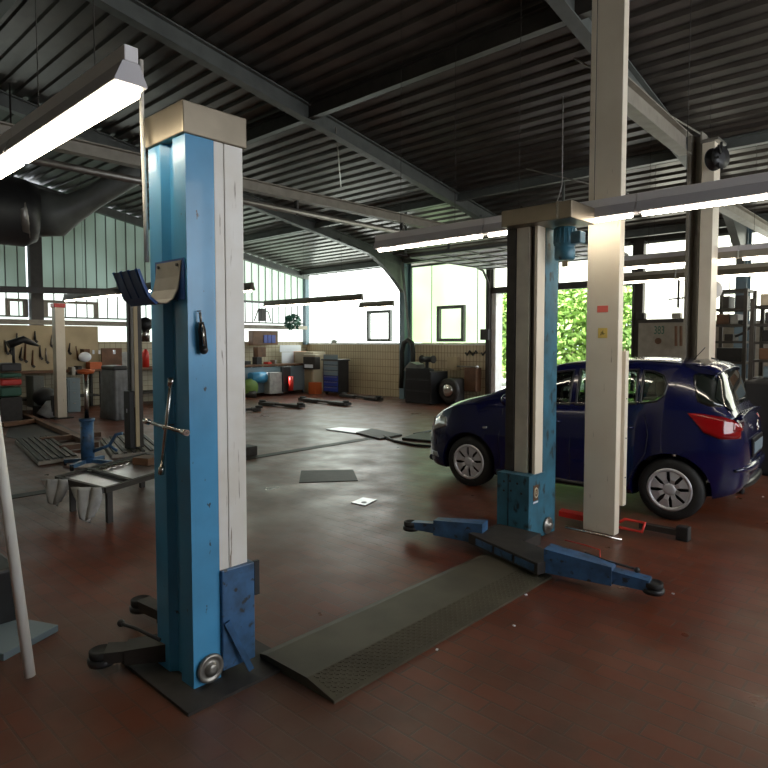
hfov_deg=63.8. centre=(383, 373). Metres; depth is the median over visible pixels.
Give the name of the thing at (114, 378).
machine
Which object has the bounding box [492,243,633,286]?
window
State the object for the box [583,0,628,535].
column
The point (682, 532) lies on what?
jack
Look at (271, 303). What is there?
lamp
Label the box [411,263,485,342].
window
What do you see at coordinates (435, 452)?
fog lamp
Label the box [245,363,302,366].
countertop
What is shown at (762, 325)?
steel shelf
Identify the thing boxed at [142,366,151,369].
countertop
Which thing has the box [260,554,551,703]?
ramp
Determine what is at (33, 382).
base cabinet
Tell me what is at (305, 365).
paper tray
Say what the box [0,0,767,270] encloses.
ceiling
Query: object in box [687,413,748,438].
tail lamp
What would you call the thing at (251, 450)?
chock
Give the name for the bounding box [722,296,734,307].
carton
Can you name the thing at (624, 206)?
lamp
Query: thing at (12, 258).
window
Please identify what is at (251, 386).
ball
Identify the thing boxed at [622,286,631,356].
bush
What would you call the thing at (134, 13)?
roof frame
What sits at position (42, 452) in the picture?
plate
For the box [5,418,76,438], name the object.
pit opening
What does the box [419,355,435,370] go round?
grinder
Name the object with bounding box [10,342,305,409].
wall
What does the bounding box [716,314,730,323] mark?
carton
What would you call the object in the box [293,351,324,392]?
cabinet
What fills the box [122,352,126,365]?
box
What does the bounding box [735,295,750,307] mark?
carton
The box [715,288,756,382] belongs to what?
steel shelf
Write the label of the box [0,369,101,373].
countertop
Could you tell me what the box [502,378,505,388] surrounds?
paving
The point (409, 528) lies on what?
socket
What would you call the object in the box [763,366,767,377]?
storage box
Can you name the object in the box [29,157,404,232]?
pipe
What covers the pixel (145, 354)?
fire extinguisher
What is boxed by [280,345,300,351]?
poster
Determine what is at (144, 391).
shelf
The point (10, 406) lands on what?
stand
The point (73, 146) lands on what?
tie beam
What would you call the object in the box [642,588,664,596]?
pad
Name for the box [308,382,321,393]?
cardboard box
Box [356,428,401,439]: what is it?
plate
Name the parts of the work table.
leg, frame, leg, leg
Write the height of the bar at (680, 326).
0.419 m
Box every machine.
[100,365,127,420]
[264,372,283,393]
[744,378,767,475]
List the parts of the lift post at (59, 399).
plate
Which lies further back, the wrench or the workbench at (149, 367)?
the workbench at (149, 367)
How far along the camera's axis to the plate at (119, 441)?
9.48 m
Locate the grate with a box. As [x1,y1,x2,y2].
[402,432,430,442]
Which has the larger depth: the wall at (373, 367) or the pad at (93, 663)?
the wall at (373, 367)
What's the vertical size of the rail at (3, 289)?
0.239 m
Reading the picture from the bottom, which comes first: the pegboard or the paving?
the paving
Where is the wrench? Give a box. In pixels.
[142,377,189,474]
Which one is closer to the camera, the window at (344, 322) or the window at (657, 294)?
the window at (657, 294)
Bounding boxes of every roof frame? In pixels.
[0,90,410,398]
[86,0,506,236]
[545,0,751,378]
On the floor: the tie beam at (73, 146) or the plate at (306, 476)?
the plate at (306, 476)
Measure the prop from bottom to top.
2.420 m
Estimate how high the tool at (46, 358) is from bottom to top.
0.398 m
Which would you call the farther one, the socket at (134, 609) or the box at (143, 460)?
the box at (143, 460)
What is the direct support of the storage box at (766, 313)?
on the steel shelf at (762, 325)
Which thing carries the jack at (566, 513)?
on the floor
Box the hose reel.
[254,308,270,321]
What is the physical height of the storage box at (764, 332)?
0.158 m
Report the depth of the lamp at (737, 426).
5.66 m
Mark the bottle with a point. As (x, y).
(290, 378)
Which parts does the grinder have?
motor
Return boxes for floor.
[0,391,767,767]
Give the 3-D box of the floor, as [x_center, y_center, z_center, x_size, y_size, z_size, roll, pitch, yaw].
[-1.141,1.386,7.950,22.000,0.200,18.550,3,4,43]
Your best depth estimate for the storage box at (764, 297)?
8.53 m
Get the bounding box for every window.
[0,176,28,324]
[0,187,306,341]
[243,252,303,341]
[309,263,411,342]
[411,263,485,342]
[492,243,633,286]
[645,230,767,319]
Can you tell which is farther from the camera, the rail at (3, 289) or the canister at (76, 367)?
the canister at (76, 367)
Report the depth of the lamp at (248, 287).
12.39 m
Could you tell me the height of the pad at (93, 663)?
0.034 m
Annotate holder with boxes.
[112,257,184,306]
[717,281,722,297]
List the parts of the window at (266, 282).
pane, pane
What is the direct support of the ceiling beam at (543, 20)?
attached to the ceiling
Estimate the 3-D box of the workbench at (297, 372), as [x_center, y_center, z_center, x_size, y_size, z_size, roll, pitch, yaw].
[-3.874,0.164,19.988,0.880,0.980,2.700,3,4,43]
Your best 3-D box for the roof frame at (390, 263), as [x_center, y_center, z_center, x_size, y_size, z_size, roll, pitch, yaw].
[-5.392,-2.538,11.843,0.200,7.230,17.981,3,4,43]
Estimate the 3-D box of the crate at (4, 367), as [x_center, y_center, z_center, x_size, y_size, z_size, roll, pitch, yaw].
[-8.175,-0.151,13.385,0.600,0.180,0.405,3,4,43]
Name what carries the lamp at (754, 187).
hanging from the ceiling
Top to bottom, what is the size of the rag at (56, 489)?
0.271 m
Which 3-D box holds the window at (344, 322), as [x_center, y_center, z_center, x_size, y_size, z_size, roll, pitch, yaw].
[-0.960,-2.216,20.114,4.740,2.380,0.160,3,4,43]
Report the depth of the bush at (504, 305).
22.20 m
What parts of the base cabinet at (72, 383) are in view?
drawer, drawer, drawer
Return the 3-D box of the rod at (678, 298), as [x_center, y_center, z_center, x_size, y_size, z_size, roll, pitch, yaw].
[6.208,-1.764,13.005,0.401,0.737,0.050,3,4,43]
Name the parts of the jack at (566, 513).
frame, handle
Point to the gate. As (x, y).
(494, 256)
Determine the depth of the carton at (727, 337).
9.58 m
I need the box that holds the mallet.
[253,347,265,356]
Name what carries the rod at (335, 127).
attached to the roof frame at (134, 13)
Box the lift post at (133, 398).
[124,302,143,448]
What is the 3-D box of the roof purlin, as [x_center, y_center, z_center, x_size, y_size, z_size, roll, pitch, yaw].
[-2.743,-4.627,5.879,21.250,0.175,0.120,3,4,43]
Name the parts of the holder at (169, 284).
plate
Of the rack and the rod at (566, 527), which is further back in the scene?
the rack
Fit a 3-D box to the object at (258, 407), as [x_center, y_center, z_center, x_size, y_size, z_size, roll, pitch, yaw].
[-3.291,0.839,14.937,0.710,0.120,0.260,-1,3,-22]
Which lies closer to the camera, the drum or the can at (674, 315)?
the drum
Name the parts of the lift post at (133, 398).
panel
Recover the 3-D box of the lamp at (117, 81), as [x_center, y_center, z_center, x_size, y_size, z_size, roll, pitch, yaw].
[-1.587,-2.995,2.982,1.464,3.601,0.140,3,4,43]
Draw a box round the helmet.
[78,352,90,361]
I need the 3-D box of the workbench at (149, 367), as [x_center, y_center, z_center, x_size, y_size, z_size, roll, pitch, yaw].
[-6.585,0.306,17.084,0.880,1.000,2.050,3,4,43]
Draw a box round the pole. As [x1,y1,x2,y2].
[0,415,35,678]
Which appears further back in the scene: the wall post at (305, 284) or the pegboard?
the wall post at (305, 284)
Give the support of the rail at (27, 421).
on the floor
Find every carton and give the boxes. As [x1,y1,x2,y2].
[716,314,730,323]
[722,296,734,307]
[724,334,738,340]
[730,314,742,323]
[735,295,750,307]
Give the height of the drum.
0.318 m
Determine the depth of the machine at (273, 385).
19.32 m
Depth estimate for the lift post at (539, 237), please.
5.23 m
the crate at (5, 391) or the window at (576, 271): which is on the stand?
the crate at (5, 391)
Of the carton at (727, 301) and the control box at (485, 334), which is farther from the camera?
the control box at (485, 334)
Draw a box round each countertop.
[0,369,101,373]
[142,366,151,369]
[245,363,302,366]
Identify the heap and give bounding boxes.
[87,458,131,471]
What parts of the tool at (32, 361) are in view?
handle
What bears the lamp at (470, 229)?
hanging from the ceiling
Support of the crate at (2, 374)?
on the crate at (3, 381)
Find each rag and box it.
[40,479,67,505]
[70,487,101,522]
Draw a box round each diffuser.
[0,155,24,178]
[8,81,140,162]
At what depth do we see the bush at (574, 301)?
20.94 m
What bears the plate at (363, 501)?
on the floor
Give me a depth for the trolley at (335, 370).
19.59 m
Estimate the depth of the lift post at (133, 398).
9.39 m
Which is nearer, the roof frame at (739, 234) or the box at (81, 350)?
the roof frame at (739, 234)
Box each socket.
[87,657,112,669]
[129,605,142,614]
[403,525,417,531]
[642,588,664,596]
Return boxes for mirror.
[501,394,505,405]
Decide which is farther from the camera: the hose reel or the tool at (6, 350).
the hose reel
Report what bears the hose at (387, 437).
on the floor
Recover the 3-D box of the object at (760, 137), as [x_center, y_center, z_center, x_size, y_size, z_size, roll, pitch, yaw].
[2.577,-3.567,11.647,21.250,0.165,0.120,3,4,43]
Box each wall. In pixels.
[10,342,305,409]
[306,227,767,399]
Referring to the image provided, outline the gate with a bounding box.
[393,182,634,393]
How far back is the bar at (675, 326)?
12.95 m
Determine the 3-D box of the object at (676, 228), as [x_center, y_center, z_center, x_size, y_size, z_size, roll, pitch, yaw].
[4.861,-3.110,14.124,21.250,0.165,0.120,3,4,43]
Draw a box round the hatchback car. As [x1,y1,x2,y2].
[429,348,764,519]
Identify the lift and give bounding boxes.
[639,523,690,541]
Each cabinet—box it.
[26,375,43,407]
[66,377,80,412]
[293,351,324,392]
[405,368,447,404]
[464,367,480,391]
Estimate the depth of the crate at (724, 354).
9.57 m
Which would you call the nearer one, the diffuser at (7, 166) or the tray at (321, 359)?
the diffuser at (7, 166)
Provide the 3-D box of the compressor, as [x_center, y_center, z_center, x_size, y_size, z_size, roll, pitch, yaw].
[-7.722,0.632,14.059,0.461,0.666,0.520,3,4,43]
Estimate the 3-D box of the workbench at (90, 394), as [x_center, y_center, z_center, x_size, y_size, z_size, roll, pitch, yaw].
[-8.907,0.431,14.707,0.730,1.000,4.100,3,4,43]
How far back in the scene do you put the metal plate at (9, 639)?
3.51 m
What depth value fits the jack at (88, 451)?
8.37 m
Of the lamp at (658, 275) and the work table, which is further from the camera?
the lamp at (658, 275)
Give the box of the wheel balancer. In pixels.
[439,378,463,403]
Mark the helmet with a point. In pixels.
(84, 356)
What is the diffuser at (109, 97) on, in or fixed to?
attached to the lamp at (117, 81)
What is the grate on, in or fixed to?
on the floor
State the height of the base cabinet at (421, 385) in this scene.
0.970 m
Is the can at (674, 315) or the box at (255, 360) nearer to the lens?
the can at (674, 315)
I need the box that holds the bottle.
[288,376,293,390]
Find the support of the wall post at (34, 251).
attached to the wall at (273, 352)
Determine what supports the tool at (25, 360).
hanging from the pegboard
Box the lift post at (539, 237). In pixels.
[403,96,664,596]
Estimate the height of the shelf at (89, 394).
0.030 m
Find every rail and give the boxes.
[0,286,120,294]
[2,418,41,426]
[22,411,98,447]
[39,431,100,440]
[59,441,97,449]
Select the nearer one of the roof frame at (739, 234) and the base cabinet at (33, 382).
the roof frame at (739, 234)
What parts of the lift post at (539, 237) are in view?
arm, plate, panel, panel, power cord, label plate, motor, arm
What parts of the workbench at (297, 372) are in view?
leg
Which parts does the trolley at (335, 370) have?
drawer, drawer, drawer, drawer, drawer, drawer, drawer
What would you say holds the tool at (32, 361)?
hanging from the pegboard
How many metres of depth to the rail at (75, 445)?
9.61 m
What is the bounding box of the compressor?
[32,387,53,417]
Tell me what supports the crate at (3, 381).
on the crate at (5, 391)
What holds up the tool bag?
on the base cabinet at (421, 385)
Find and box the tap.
[457,365,478,368]
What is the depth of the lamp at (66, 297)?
14.17 m
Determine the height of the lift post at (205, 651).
3.083 m
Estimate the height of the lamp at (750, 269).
1.973 m
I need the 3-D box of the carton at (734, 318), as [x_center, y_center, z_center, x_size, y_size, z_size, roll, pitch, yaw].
[5.510,-0.853,9.632,0.107,0.152,0.350,3,4,43]
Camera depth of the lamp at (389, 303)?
17.14 m
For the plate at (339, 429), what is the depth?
11.81 m
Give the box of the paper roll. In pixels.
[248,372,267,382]
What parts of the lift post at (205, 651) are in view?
arm, plate, panel, panel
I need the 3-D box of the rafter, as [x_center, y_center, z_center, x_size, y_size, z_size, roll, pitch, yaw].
[-8.843,-4.621,14.930,0.140,3.364,18.134,3,4,43]
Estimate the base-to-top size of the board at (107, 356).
0.594 m
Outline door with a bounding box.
[485,240,645,394]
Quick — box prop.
[401,262,410,344]
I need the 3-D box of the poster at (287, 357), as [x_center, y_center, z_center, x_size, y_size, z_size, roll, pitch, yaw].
[-3.189,-0.411,20.934,0.010,0.662,0.691,3,4,43]
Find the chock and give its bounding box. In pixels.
[246,444,256,456]
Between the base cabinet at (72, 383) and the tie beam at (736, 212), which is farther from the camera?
the base cabinet at (72, 383)
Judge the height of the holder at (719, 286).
0.286 m
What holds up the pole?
on the floor
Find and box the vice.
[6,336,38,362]
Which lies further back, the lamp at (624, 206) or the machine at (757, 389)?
the machine at (757, 389)
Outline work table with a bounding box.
[55,452,154,522]
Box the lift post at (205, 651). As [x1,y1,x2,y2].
[87,59,280,716]
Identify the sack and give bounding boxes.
[36,400,54,418]
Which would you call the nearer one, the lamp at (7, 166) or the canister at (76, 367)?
the lamp at (7, 166)
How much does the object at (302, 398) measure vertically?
0.120 m
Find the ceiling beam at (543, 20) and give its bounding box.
[138,0,633,185]
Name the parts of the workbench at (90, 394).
leg, leg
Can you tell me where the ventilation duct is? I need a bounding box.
[0,83,148,246]
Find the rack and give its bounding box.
[248,331,277,344]
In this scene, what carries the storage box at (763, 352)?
on the steel shelf at (762, 325)
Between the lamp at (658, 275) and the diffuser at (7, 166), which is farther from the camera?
the lamp at (658, 275)
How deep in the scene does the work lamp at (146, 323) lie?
10.49 m
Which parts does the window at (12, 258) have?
pane, pane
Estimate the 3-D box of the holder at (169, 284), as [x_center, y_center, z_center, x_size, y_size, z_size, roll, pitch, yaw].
[-1.142,-0.441,2.978,0.398,0.220,0.174,3,4,43]
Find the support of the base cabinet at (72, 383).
on the floor
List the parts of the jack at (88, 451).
pump handle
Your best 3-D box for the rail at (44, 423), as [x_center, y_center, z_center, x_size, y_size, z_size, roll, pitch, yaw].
[-6.486,1.013,12.005,0.120,0.080,5.809,-3,4,-41]
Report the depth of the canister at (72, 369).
15.27 m
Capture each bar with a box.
[675,326,676,345]
[680,326,681,345]
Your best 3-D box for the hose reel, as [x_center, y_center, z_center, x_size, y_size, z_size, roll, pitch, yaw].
[-3.919,-1.912,19.919,0.200,0.422,0.679,3,4,43]
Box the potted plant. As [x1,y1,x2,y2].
[284,313,301,330]
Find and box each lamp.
[0,128,24,178]
[4,0,147,162]
[62,177,150,301]
[141,317,151,341]
[244,282,254,291]
[263,251,285,306]
[285,250,363,305]
[358,300,394,308]
[373,69,486,251]
[432,449,438,456]
[482,0,638,236]
[624,76,739,269]
[624,166,676,283]
[636,3,767,215]
[676,148,767,279]
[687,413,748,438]
[733,422,743,431]
[739,243,767,259]
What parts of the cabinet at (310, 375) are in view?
door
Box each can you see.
[636,313,646,318]
[671,313,682,318]
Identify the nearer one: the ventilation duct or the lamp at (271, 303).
the ventilation duct
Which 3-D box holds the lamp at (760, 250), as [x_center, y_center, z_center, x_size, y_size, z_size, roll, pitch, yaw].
[4.928,-2.544,7.067,1.460,2.337,0.130,3,4,43]
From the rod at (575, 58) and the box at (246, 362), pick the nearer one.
the rod at (575, 58)
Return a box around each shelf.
[22,393,99,400]
[143,390,152,393]
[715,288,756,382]
[748,298,767,379]
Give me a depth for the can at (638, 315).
13.51 m
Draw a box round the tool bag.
[404,362,424,370]
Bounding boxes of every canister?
[68,367,75,374]
[74,366,81,374]
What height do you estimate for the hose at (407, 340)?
1.481 m
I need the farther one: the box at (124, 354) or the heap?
the box at (124, 354)
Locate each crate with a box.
[0,362,21,371]
[0,372,21,377]
[0,378,21,385]
[0,386,21,396]
[716,348,747,361]
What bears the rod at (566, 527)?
on the floor
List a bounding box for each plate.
[0,620,57,660]
[15,435,77,465]
[100,433,153,457]
[299,469,357,482]
[326,427,367,433]
[351,497,376,505]
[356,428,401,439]
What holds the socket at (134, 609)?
attached to the lift post at (205, 651)
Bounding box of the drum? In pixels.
[704,142,729,170]
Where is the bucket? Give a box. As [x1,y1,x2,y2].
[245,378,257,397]
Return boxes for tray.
[304,364,312,367]
[321,359,349,360]
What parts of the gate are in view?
panel, frame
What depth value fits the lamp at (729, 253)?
8.18 m
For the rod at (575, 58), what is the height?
0.528 m
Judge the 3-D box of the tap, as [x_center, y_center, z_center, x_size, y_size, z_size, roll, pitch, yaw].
[2.264,-0.200,16.785,0.748,0.100,0.119,3,4,43]
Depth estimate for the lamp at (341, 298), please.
15.83 m
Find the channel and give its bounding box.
[11,437,374,498]
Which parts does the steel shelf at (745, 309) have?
cable coil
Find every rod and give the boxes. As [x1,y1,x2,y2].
[335,127,341,186]
[526,168,628,193]
[565,526,621,540]
[574,57,708,137]
[668,279,683,307]
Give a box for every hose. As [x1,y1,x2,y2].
[383,435,430,446]
[399,338,414,387]
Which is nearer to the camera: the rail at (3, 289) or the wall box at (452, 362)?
the rail at (3, 289)
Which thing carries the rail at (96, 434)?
on the floor
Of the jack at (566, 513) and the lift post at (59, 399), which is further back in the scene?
the lift post at (59, 399)
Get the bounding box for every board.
[101,348,121,364]
[638,318,683,357]
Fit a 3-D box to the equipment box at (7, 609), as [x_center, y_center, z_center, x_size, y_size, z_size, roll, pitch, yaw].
[-2.457,1.328,3.711,0.420,0.360,0.370,3,4,43]
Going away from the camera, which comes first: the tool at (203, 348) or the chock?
the tool at (203, 348)
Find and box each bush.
[502,294,506,379]
[557,289,586,364]
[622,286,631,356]
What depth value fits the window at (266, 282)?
20.69 m
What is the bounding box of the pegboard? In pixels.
[0,325,98,370]
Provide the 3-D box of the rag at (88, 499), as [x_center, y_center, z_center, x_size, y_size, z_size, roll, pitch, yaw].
[-2.706,1.197,5.620,0.288,0.341,0.046,0,3,0]
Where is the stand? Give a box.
[0,396,22,421]
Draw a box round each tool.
[4,340,9,354]
[24,344,27,362]
[31,350,35,367]
[39,345,43,359]
[45,348,49,363]
[197,310,207,353]
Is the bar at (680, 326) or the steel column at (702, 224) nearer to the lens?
the steel column at (702, 224)
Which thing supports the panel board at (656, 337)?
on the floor
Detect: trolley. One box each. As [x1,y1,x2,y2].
[280,366,293,391]
[321,354,349,394]
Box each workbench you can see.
[0,369,101,405]
[142,366,152,393]
[245,363,304,392]
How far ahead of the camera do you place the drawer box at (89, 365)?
15.83 m
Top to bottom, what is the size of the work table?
0.375 m
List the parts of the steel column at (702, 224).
head plate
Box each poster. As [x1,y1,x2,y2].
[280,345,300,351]
[282,352,293,365]
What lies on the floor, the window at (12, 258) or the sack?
the sack
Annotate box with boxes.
[0,553,15,623]
[80,349,89,352]
[86,362,101,368]
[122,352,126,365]
[132,455,153,465]
[245,361,250,367]
[252,357,261,363]
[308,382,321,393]
[447,357,459,369]
[480,329,491,339]
[759,348,767,359]
[760,294,767,304]
[762,330,767,341]
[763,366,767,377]
[765,312,767,322]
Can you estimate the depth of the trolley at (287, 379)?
19.55 m
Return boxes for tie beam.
[0,121,446,227]
[627,76,691,155]
[719,203,767,237]
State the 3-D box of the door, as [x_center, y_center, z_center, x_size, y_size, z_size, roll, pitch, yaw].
[4.374,-1.078,15.315,4.140,3.950,0.380,3,4,43]
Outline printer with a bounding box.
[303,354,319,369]
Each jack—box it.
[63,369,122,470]
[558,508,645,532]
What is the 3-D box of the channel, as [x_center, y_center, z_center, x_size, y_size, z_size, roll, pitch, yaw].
[-2.864,1.278,8.047,0.180,0.006,7.750,3,4,43]
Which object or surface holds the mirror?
attached to the hatchback car
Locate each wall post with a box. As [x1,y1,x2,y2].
[27,237,43,319]
[302,279,308,344]
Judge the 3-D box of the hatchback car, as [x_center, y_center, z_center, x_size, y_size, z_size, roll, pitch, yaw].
[2.252,0.506,7.155,3.689,1.644,1.974,3,4,44]
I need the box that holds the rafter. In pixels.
[6,175,308,279]
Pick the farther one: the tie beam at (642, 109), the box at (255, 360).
the box at (255, 360)
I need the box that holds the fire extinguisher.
[142,349,148,366]
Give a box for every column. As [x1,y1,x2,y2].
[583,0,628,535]
[683,132,726,358]
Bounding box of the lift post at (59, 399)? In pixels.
[50,303,73,419]

